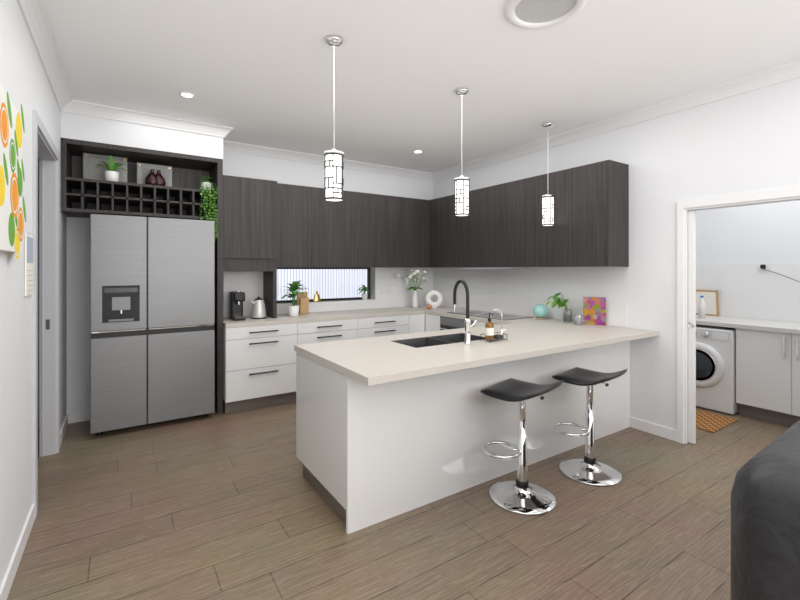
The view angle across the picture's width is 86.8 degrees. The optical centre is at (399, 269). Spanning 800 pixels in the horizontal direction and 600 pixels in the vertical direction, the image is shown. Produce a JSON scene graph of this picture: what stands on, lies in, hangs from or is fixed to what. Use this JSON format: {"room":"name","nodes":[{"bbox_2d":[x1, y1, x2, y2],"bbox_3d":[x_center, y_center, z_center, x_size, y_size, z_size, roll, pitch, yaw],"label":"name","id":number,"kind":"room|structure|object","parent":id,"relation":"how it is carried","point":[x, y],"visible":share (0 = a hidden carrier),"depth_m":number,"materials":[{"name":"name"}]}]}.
{"room":"kitchen","nodes":[
{"label":"kitchen","id":0,"kind":"room"},
{"bbox_2d":[0,0,67,586],"bbox_3d":[-0.901,0.015,0.479,0.100,2.900,8.390,0,0,-33],"label":"wall","id":1,"kind":"structure","parent":0,"point":[22,73],"depth_m":2.19,"materials":[{"name":"white paint"}]},
{"bbox_2d":[0,84,25,258],"bbox_3d":[-1.626,-0.423,1.705,0.031,0.755,1.036,0,0,-33],"label":"canvas art","id":2,"kind":"object","parent":1,"relation":"attached to","point":[11,186],"visible":1,"depth_m":1.86,"materials":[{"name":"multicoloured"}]},
{"bbox_2d":[25,233,33,295],"bbox_3d":[-2.067,-0.029,2.360,0.012,0.349,0.215,0,0,-33],"label":"calendar","id":3,"kind":"object","parent":1,"relation":"attached to","point":[29,264],"visible":0.98,"depth_m":2.34,"materials":[{"name":"white paper"}]},
{"bbox_2d":[17,0,72,112],"bbox_3d":[-0.714,-1.387,0.362,0.083,0.095,7.790,0,0,-33],"label":"crown molding","id":4,"kind":"structure","parent":1,"relation":"attached to","point":[33,12],"depth_m":2.65,"materials":[{"name":"white paint"}]},
{"bbox_2d":[32,109,59,518],"bbox_3d":[-2.496,0.265,2.922,0.116,2.400,1.137,0,0,-33],"label":"trim","id":5,"kind":"structure","parent":1,"relation":"attached to","point":[44,151],"depth_m":3.31,"materials":[{"name":"grey wood"}]},
{"bbox_2d":[61,112,222,158],"bbox_3d":[-2.481,-1.278,4.160,1.299,0.313,0.499,0,0,-33],"label":"wall","id":6,"kind":"structure","parent":0,"point":[92,129],"depth_m":3.90,"materials":[{"name":"white paint"}]},
{"bbox_2d":[69,100,233,139],"bbox_3d":[-2.249,-1.387,3.964,1.293,0.095,0.083,0,0,-33],"label":"crown molding","id":7,"kind":"structure","parent":6,"relation":"attached to","point":[79,107],"depth_m":3.91,"materials":[{"name":"white paint"}]},
{"bbox_2d":[223,140,232,147],"bbox_3d":[-1.879,-1.387,4.503,0.083,0.095,0.390,0,0,-33],"label":"crown molding","id":8,"kind":"structure","parent":6,"relation":"attached to","point":[225,143],"depth_m":4.74,"materials":[{"name":"white paint"}]},
{"bbox_2d":[68,151,375,413],"bbox_3d":[-1.810,0.015,5.032,3.360,2.900,0.220,0,0,-33],"label":"wall","id":9,"kind":"structure","parent":0,"point":[283,171],"depth_m":4.10,"materials":[{"name":"white paint"}]},
{"bbox_2d":[223,175,278,259],"bbox_3d":[-1.715,-0.543,4.703,0.572,0.865,0.427,0,0,-33],"label":"upper cabinet","id":10,"kind":"object","parent":9,"relation":"attached to","point":[269,227],"depth_m":4.52,"materials":[{"name":"grey"}]},
{"bbox_2d":[263,183,314,267],"bbox_3d":[-1.320,-0.506,5.023,0.437,0.940,0.327,0,0,-33],"label":"upper cabinet","id":11,"kind":"object","parent":9,"relation":"attached to","point":[296,202],"depth_m":4.91,"materials":[{"name":"grey"}]},
{"bbox_2d":[313,291,320,301],"bbox_3d":[-1.072,0.347,5.457,0.118,0.145,0.047,0,0,-33],"label":"statue","id":12,"kind":"object","parent":9,"relation":"on","point":[316,298],"visible":1,"depth_m":5.44,"materials":[{"name":"gold metal"}]},
{"bbox_2d":[277,267,369,302],"bbox_3d":[-1.003,0.196,5.616,1.368,0.446,0.040,0,0,-33],"label":"kitchen window","id":13,"kind":"structure","parent":9,"relation":"in","point":[335,283],"depth_m":5.62,"materials":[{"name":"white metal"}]},
{"bbox_2d":[223,142,432,179],"bbox_3d":[-0.804,-1.387,5.513,2.990,0.095,0.083,0,0,-33],"label":"crown molding","id":14,"kind":"structure","parent":9,"relation":"attached to","point":[236,147],"depth_m":5.32,"materials":[{"name":"white paint"}]},
{"bbox_2d":[315,187,346,266],"bbox_3d":[-0.954,-0.506,5.263,0.437,0.940,0.327,0,0,-33],"label":"upper cabinet","id":15,"kind":"object","parent":9,"relation":"attached to","point":[330,217],"depth_m":5.14,"materials":[{"name":"grey"}]},
{"bbox_2d":[277,267,432,313],"bbox_3d":[-0.550,0.256,5.723,2.490,0.577,0.007,0,0,-33],"label":"backsplash","id":16,"kind":"structure","parent":9,"relation":"attached to","point":[384,276],"depth_m":5.98,"materials":[{"name":"white"}]},
{"bbox_2d":[347,191,378,266],"bbox_3d":[-0.589,-0.506,5.503,0.436,0.940,0.327,0,0,-33],"label":"upper cabinet","id":17,"kind":"object","parent":9,"relation":"attached to","point":[362,208],"depth_m":5.38,"materials":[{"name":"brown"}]},
{"bbox_2d":[357,285,370,299],"bbox_3d":[-0.493,0.318,5.834,0.219,0.204,0.106,0,0,-33],"label":"plant","id":18,"kind":"object","parent":9,"relation":"on","point":[364,289],"visible":1,"depth_m":5.82,"materials":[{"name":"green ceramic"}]},
{"bbox_2d":[379,195,406,267],"bbox_3d":[-0.225,-0.506,5.743,0.437,0.940,0.327,0,0,-33],"label":"upper cabinet","id":19,"kind":"object","parent":9,"relation":"attached to","point":[392,209],"depth_m":5.63,"materials":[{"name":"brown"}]},
{"bbox_2d":[407,198,430,267],"bbox_3d":[0.140,-0.506,5.982,0.435,0.940,0.327,0,0,-33],"label":"upper cabinet","id":20,"kind":"object","parent":9,"relation":"attached to","point":[418,210],"depth_m":5.86,"materials":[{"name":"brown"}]},
{"bbox_2d":[7,402,789,599],"bbox_3d":[0.643,1.515,2.755,8.500,0.100,10.500,0,0,-33],"label":"floor","id":21,"kind":"structure","parent":0,"point":[224,506],"depth_m":2.39,"materials":[{"name":"brown wood"}]},
{"bbox_2d":[61,138,222,413],"bbox_3d":[-2.482,0.172,4.159,1.292,2.585,0.497,0,0,-33],"label":"cabinet","id":22,"kind":"object","parent":21,"relation":"on","point":[82,197],"visible":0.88,"depth_m":4.16,"materials":[{"name":"black wood"}]},
{"bbox_2d":[97,155,125,181],"bbox_3d":[-2.651,-0.912,3.887,0.250,0.240,0.160,0,0,-33],"label":"shelf plant","id":23,"kind":"object","parent":22,"relation":"on","point":[111,174],"visible":0.83,"depth_m":3.85,"materials":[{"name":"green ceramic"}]},
{"bbox_2d":[83,153,171,186],"bbox_3d":[-2.604,-0.929,4.073,0.720,0.275,0.020,0,0,-33],"label":"frame","id":24,"kind":"object","parent":22,"relation":"on","point":[91,170],"visible":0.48,"depth_m":4.02,"materials":[{"name":"grey plastic"}]},
{"bbox_2d":[145,169,165,185],"bbox_3d":[-2.382,-0.879,4.118,0.180,0.175,0.099,0,0,-33],"label":"vase","id":25,"kind":"object","parent":22,"relation":"on","point":[152,178],"visible":0.73,"depth_m":4.09,"materials":[{"name":"red glass"}]},
{"bbox_2d":[199,175,218,240],"bbox_3d":[-1.939,-0.613,4.267,0.193,0.670,0.207,0,0,-33],"label":"potted plant","id":26,"kind":"object","parent":22,"relation":"on","point":[206,185],"visible":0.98,"depth_m":4.22,"materials":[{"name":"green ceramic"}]},
{"bbox_2d":[90,214,214,435],"bbox_3d":[-2.387,0.495,4.117,0.990,1.940,0.606,0,0,-33],"label":"fridge","id":27,"kind":"object","parent":21,"relation":"on","point":[152,317],"visible":1,"depth_m":3.86,"materials":[{"name":"grey metal"}]},
{"bbox_2d":[223,306,452,413],"bbox_3d":[-0.605,1.005,5.301,3.085,0.920,0.648,0,0,-33],"label":"base cabinet","id":28,"kind":"object","parent":21,"relation":"on","point":[259,363],"depth_m":4.53,"materials":[{"name":"white"}]},
{"bbox_2d":[229,291,245,320],"bbox_3d":[-1.763,0.390,4.579,0.124,0.308,0.270,0,0,-33],"label":"coffee machine","id":29,"kind":"object","parent":28,"relation":"on","point":[236,299],"visible":0.98,"depth_m":4.54,"materials":[{"name":"black plastic"}]},
{"bbox_2d":[248,296,268,318],"bbox_3d":[-1.564,0.423,4.691,0.247,0.242,0.164,0,0,-33],"label":"kettle","id":30,"kind":"object","parent":28,"relation":"on","point":[258,311],"visible":1,"depth_m":4.63,"materials":[{"name":"grey metal"}]},
{"bbox_2d":[281,280,306,315],"bbox_3d":[-1.215,0.339,4.923,0.351,0.411,0.283,0,0,-33],"label":"potted plant","id":31,"kind":"object","parent":28,"relation":"on","point":[293,309],"visible":1,"depth_m":4.90,"materials":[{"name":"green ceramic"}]},
{"bbox_2d":[296,292,308,313],"bbox_3d":[-1.187,0.409,5.149,0.140,0.268,0.093,0,0,-33],"label":"boards","id":32,"kind":"object","parent":28,"relation":"on","point":[302,301],"visible":0.81,"depth_m":5.13,"materials":[{"name":"brown wood"}]},
{"bbox_2d":[396,269,427,307],"bbox_3d":[0.211,0.270,5.966,0.526,0.548,0.362,0,0,-33],"label":"flower vase","id":33,"kind":"object","parent":28,"relation":"on","point":[414,299],"visible":1,"depth_m":5.95,"materials":[{"name":"white ceramic"}]},
{"bbox_2d":[425,290,442,307],"bbox_3d":[0.479,0.418,5.938,0.250,0.252,0.080,0,0,5],"label":"ring vase","id":34,"kind":"object","parent":28,"relation":"on","point":[438,295],"visible":0.92,"depth_m":5.91,"materials":[{"name":"white ceramic"}]},
{"bbox_2d":[296,351,437,533],"bbox_3d":[-0.260,1.025,2.871,0.640,0.880,0.823,0,0,-33],"label":"base cabinet","id":35,"kind":"object","parent":21,"relation":"on","point":[389,426],"depth_m":2.52,"materials":[{"name":"white"}]},
{"bbox_2d":[294,319,657,386],"bbox_3d":[0.758,0.565,3.380,2.916,0.040,1.092,0,0,-33],"label":"countertop","id":36,"kind":"structure","parent":35,"relation":"on","point":[372,361],"depth_m":2.91,"materials":[{"name":"beige stone"}]},
{"bbox_2d":[394,331,484,346],"bbox_3d":[0.323,0.647,3.278,0.740,0.196,0.355,0,0,-33],"label":"sink","id":37,"kind":"object","parent":36,"relation":"in","point":[427,340],"depth_m":3.40,"materials":[{"name":"metal"}]},
{"bbox_2d":[453,279,476,344],"bbox_3d":[0.482,0.309,3.147,0.116,0.469,0.186,0,0,-33],"label":"faucet","id":38,"kind":"object","parent":36,"relation":"on","point":[468,325],"visible":1,"depth_m":3.07,"materials":[{"name":"silver metal"}]},
{"bbox_2d":[480,332,505,340],"bbox_3d":[0.712,0.518,3.214,0.184,0.052,0.104,0,0,-33],"label":"sink caddy","id":39,"kind":"object","parent":36,"relation":"on","point":[493,335],"visible":0.75,"depth_m":3.20,"materials":[{"name":"black plastic"}]},
{"bbox_2d":[485,313,493,339],"bbox_3d":[0.678,0.429,3.185,0.065,0.201,0.074,0,0,-33],"label":"soap bottle","id":40,"kind":"object","parent":39,"relation":"in","point":[489,328],"visible":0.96,"depth_m":3.16,"materials":[{"name":"orange glass"}]},
{"bbox_2d":[494,334,503,338],"bbox_3d":[0.745,0.517,3.237,0.070,0.026,0.068,0,0,-33],"label":"sponge","id":41,"kind":"object","parent":39,"relation":"in","point":[498,336],"visible":0.73,"depth_m":3.21,"materials":[{"name":"grey"}]},
{"bbox_2d":[490,309,505,333],"bbox_3d":[0.799,0.434,3.435,0.086,0.219,0.100,0,0,-33],"label":"tap","id":42,"kind":"object","parent":36,"relation":"on","point":[502,330],"visible":0.71,"depth_m":3.41,"materials":[{"name":"silver metal"}]},
{"bbox_2d":[546,293,571,322],"bbox_3d":[1.619,0.395,4.362,0.261,0.298,0.218,0,0,-33],"label":"potted plant","id":43,"kind":"object","parent":36,"relation":"on","point":[567,315],"visible":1,"depth_m":4.32,"materials":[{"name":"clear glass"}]},
{"bbox_2d":[575,315,581,324],"bbox_3d":[1.745,0.496,4.137,0.068,0.095,0.068,0,0,-33],"label":"jar","id":44,"kind":"object","parent":36,"relation":"on","point":[578,319],"visible":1,"depth_m":4.11,"materials":[{"name":"clear glass"}]},
{"bbox_2d":[583,297,605,324],"bbox_3d":[1.909,0.408,4.149,0.200,0.271,0.052,0,0,29],"label":"cookbook","id":45,"kind":"object","parent":36,"relation":"on","point":[594,310],"visible":1,"depth_m":4.13,"materials":[{"name":"multicoloured paper"}]},
{"bbox_2d":[438,363,501,498],"bbox_3d":[0.244,1.025,3.203,0.598,0.880,0.823,0,0,-33],"label":"panel","id":46,"kind":"object","parent":21,"relation":"on","point":[468,418],"depth_m":2.82,"materials":[{"name":"white"}]},
{"bbox_2d":[425,308,548,331],"bbox_3d":[0.981,1.001,5.086,0.670,0.928,1.511,0,0,-33],"label":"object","id":47,"kind":"structure","parent":21,"relation":"on","point":[442,319],"depth_m":5.09,"materials":[{"name":"white"}]},
{"bbox_2d":[533,304,547,318],"bbox_3d":[1.535,0.462,4.621,0.150,0.162,0.150,0,0,-33],"label":"glass globe","id":48,"kind":"object","parent":47,"relation":"on","point":[540,311],"visible":1,"depth_m":4.57,"materials":[{"name":"teal glass"}]},
{"bbox_2d":[480,378,562,514],"bbox_3d":[0.786,1.091,2.720,0.482,0.748,0.455,0,0,-33],"label":"bar stool","id":49,"kind":"object","parent":21,"relation":"on","point":[521,494],"visible":1,"depth_m":2.69,"materials":[{"name":"silver metal"}]},
{"bbox_2d":[502,355,557,474],"bbox_3d":[0.745,1.025,3.531,0.600,0.880,0.823,0,0,-33],"label":"base cabinet","id":50,"kind":"object","parent":21,"relation":"on","point":[542,441],"depth_m":3.19,"materials":[{"name":"white"}]},
{"bbox_2d":[558,347,589,453],"bbox_3d":[1.191,1.025,3.825,0.468,0.880,0.823,0,0,-33],"label":"base cabinet","id":51,"kind":"object","parent":21,"relation":"on","point":[571,398],"depth_m":3.44,"materials":[{"name":"white"}]},
{"bbox_2d":[552,367,626,485],"bbox_3d":[1.375,1.091,3.057,0.473,0.748,0.434,0,0,-33],"label":"bar stool","id":52,"kind":"object","parent":21,"relation":"on","point":[588,469],"visible":1,"depth_m":3.02,"materials":[{"name":"silver metal"}]},
{"bbox_2d":[590,343,629,439],"bbox_3d":[1.645,1.025,4.123,0.618,0.880,0.824,0,0,-33],"label":"base cabinet","id":53,"kind":"object","parent":21,"relation":"on","point":[611,403],"depth_m":3.76,"materials":[{"name":"white"}]},
{"bbox_2d":[696,409,737,432],"bbox_3d":[2.902,1.459,4.143,0.560,0.010,0.500,0,0,-33],"label":"mat","id":54,"kind":"object","parent":21,"relation":"on","point":[709,422],"visible":0.52,"depth_m":4.04,"materials":[{"name":"orange wicker"}]},
{"bbox_2d":[696,324,738,413],"bbox_3d":[3.405,1.040,4.630,0.698,0.850,0.600,0,0,-33],"label":"washing machine","id":55,"kind":"object","parent":21,"relation":"on","point":[715,368],"visible":0.5,"depth_m":4.32,"materials":[{"name":"white"}]},
{"bbox_2d":[696,315,799,426],"bbox_3d":[3.813,1.005,4.088,0.691,0.920,2.647,0,0,-33],"label":"cupboard","id":56,"kind":"object","parent":21,"relation":"on","point":[768,370],"visible":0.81,"depth_m":4.03,"materials":[{"name":"white laminate"},{"name":"painted wood"},{"name":"metal"}]},
{"bbox_2d":[698,296,705,318],"bbox_3d":[3.346,0.419,4.687,0.066,0.250,0.064,0,0,-33],"label":"bottle","id":57,"kind":"object","parent":56,"relation":"on","point":[701,309],"visible":0.62,"depth_m":4.64,"materials":[{"name":"white plastic"}]},
{"bbox_2d":[696,290,718,315],"bbox_3d":[3.602,0.396,4.986,0.049,0.300,0.260,0,0,-33],"label":"framed picture","id":58,"kind":"object","parent":56,"relation":"on","point":[711,299],"visible":0.61,"depth_m":4.94,"materials":[{"name":"brown wood"}]},
{"bbox_2d":[731,420,799,599],"bbox_3d":[1.894,0.950,1.244,2.072,1.030,1.059,0,0,-33],"label":"sofa","id":59,"kind":"object","parent":21,"relation":"on","point":[765,528],"visible":1,"depth_m":0.99,"materials":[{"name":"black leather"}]},
{"bbox_2d":[42,0,799,172],"bbox_3d":[1.137,-1.485,2.003,8.500,0.100,8.700,0,0,-33],"label":"ceiling","id":60,"kind":"structure","parent":0,"point":[383,82],"depth_m":2.95,"materials":[{"name":"white paint"}]},
{"bbox_2d":[179,92,194,97],"bbox_3d":[-1.750,-1.430,3.475,0.120,0.008,0.120,0,0,-33],"label":"recessed light","id":61,"kind":"object","parent":60,"relation":"in","point":[187,94],"visible":1,"depth_m":3.46,"materials":[{"name":"white"}]},
{"bbox_2d":[324,35,343,201],"bbox_3d":[-0.413,-0.931,2.645,0.124,1.003,0.124,0,0,-33],"label":"pendant light","id":62,"kind":"object","parent":60,"relation":"hanging from","point":[333,178],"visible":1,"depth_m":2.60,"materials":[{"name":"white glass"}]},
{"bbox_2d":[454,88,469,216],"bbox_3d":[0.497,-0.931,3.396,0.124,1.003,0.124,0,0,-33],"label":"pendant light","id":63,"kind":"object","parent":60,"relation":"hanging from","point":[461,203],"visible":1,"depth_m":3.35,"materials":[{"name":"white glass"}]},
{"bbox_2d":[504,0,587,28],"bbox_3d":[0.785,-1.422,2.290,0.430,0.026,0.430,0,0,-33],"label":"ceiling vent","id":64,"kind":"object","parent":60,"relation":"in","point":[533,14],"visible":0.96,"depth_m":2.34,"materials":[{"name":"white"}]},
{"bbox_2d":[541,122,554,225],"bbox_3d":[1.462,-0.931,4.178,0.124,1.003,0.124,0,0,-33],"label":"pendant light","id":65,"kind":"object","parent":60,"relation":"hanging from","point":[548,209],"visible":1,"depth_m":4.14,"materials":[{"name":"white glass"}]},
{"bbox_2d":[420,77,799,429],"bbox_3d":[2.787,0.015,3.033,0.150,2.900,8.610,0,0,-33],"label":"wall","id":66,"kind":"structure","parent":0,"point":[746,142],"depth_m":3.81,"materials":[{"name":"white paint"}]},
{"bbox_2d":[0,411,676,599],"bbox_3d":[0.992,1.419,1.788,4.502,0.092,8.280,0,0,-33],"label":"skirt board","id":67,"kind":"object","parent":66,"relation":"attached to","point":[635,423],"visible":0.58,"depth_m":2.47,"materials":[{"name":"white"}]},
{"bbox_2d":[431,197,442,267],"bbox_3d":[0.646,-0.506,5.909,0.326,0.940,0.389,0,0,-33],"label":"upper cabinet","id":68,"kind":"object","parent":66,"relation":"attached to","point":[436,204],"depth_m":5.81,"materials":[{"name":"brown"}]},
{"bbox_2d":[443,194,458,267],"bbox_3d":[0.843,-0.506,5.608,0.326,0.940,0.330,0,0,-33],"label":"upper cabinet","id":69,"kind":"object","parent":66,"relation":"attached to","point":[450,222],"depth_m":5.58,"materials":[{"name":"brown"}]},
{"bbox_2d":[459,188,482,266],"bbox_3d":[1.032,-0.506,5.320,0.326,0.940,0.360,0,0,-33],"label":"upper cabinet","id":70,"kind":"object","parent":66,"relation":"attached to","point":[470,227],"depth_m":5.23,"materials":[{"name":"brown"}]},
{"bbox_2d":[483,184,502,266],"bbox_3d":[1.231,-0.506,5.017,0.326,0.940,0.365,0,0,-33],"label":"upper cabinet","id":71,"kind":"object","parent":66,"relation":"attached to","point":[492,195],"depth_m":4.93,"materials":[{"name":"grey"}]},
{"bbox_2d":[503,176,534,266],"bbox_3d":[1.443,-0.506,4.695,0.326,0.940,0.405,0,0,-33],"label":"upper cabinet","id":72,"kind":"object","parent":66,"relation":"attached to","point":[518,195],"depth_m":4.61,"materials":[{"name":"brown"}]},
{"bbox_2d":[463,267,526,268],"bbox_3d":[1.140,-0.015,5.158,0.285,0.036,0.770,0,0,-33],"label":"range hood","id":73,"kind":"object","parent":72,"relation":"attached to","point":[494,267],"visible":0.76,"depth_m":4.94,"materials":[{"name":"silver metal"}]},
{"bbox_2d":[433,290,626,326],"bbox_3d":[1.313,0.256,5.188,0.007,0.577,2.948,0,0,-33],"label":"backsplash","id":74,"kind":"structure","parent":66,"relation":"attached to","point":[616,312],"depth_m":4.98,"materials":[{"name":"white"}]},
{"bbox_2d":[535,169,566,266],"bbox_3d":[1.664,-0.506,4.359,0.326,0.940,0.400,0,0,-33],"label":"upper cabinet","id":75,"kind":"object","parent":66,"relation":"attached to","point":[550,241],"depth_m":4.26,"materials":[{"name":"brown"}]},
{"bbox_2d":[567,160,628,266],"bbox_3d":[1.885,-0.506,4.022,0.326,0.940,0.406,0,0,-33],"label":"upper cabinet","id":76,"kind":"object","parent":66,"relation":"attached to","point":[598,192],"depth_m":3.89,"materials":[{"name":"grey"}]},
{"bbox_2d":[430,59,799,180],"bbox_3d":[2.748,-1.387,2.935,0.083,0.095,8.290,0,0,-33],"label":"crown molding","id":77,"kind":"structure","parent":66,"relation":"attached to","point":[791,70],"depth_m":3.75,"materials":[{"name":"white paint"}]},
{"bbox_2d":[688,210,695,443],"bbox_3d":[2.451,0.483,3.550,0.039,1.947,0.052,0,0,-33],"label":"laundry door","id":78,"kind":"structure","parent":66,"relation":"in","point":[692,327],"depth_m":3.54,"materials":[{"name":"white wood"}]},
{"bbox_2d":[677,186,799,443],"bbox_3d":[2.655,0.445,3.175,0.056,2.041,1.024,0,0,-33],"label":"trim","id":79,"kind":"structure","parent":66,"relation":"attached to","point":[792,193],"depth_m":3.55,"materials":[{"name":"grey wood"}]},
{"bbox_2d":[696,264,799,322],"bbox_3d":[4.154,0.244,4.198,0.005,0.599,2.837,0,0,-33],"label":"tiles","id":80,"kind":"structure","parent":66,"relation":"attached to","point":[749,291],"depth_m":4.62,"materials":[{"name":"white tile"}]},
{"bbox_2d":[757,263,769,269],"bbox_3d":[3.899,-0.028,4.545,0.044,0.075,0.115,0,0,-33],"label":"electrical outlet","id":81,"kind":"object","parent":80,"relation":"attached to","point":[762,266],"visible":1,"depth_m":4.54,"materials":[{"name":"white plastic"}]}
]}

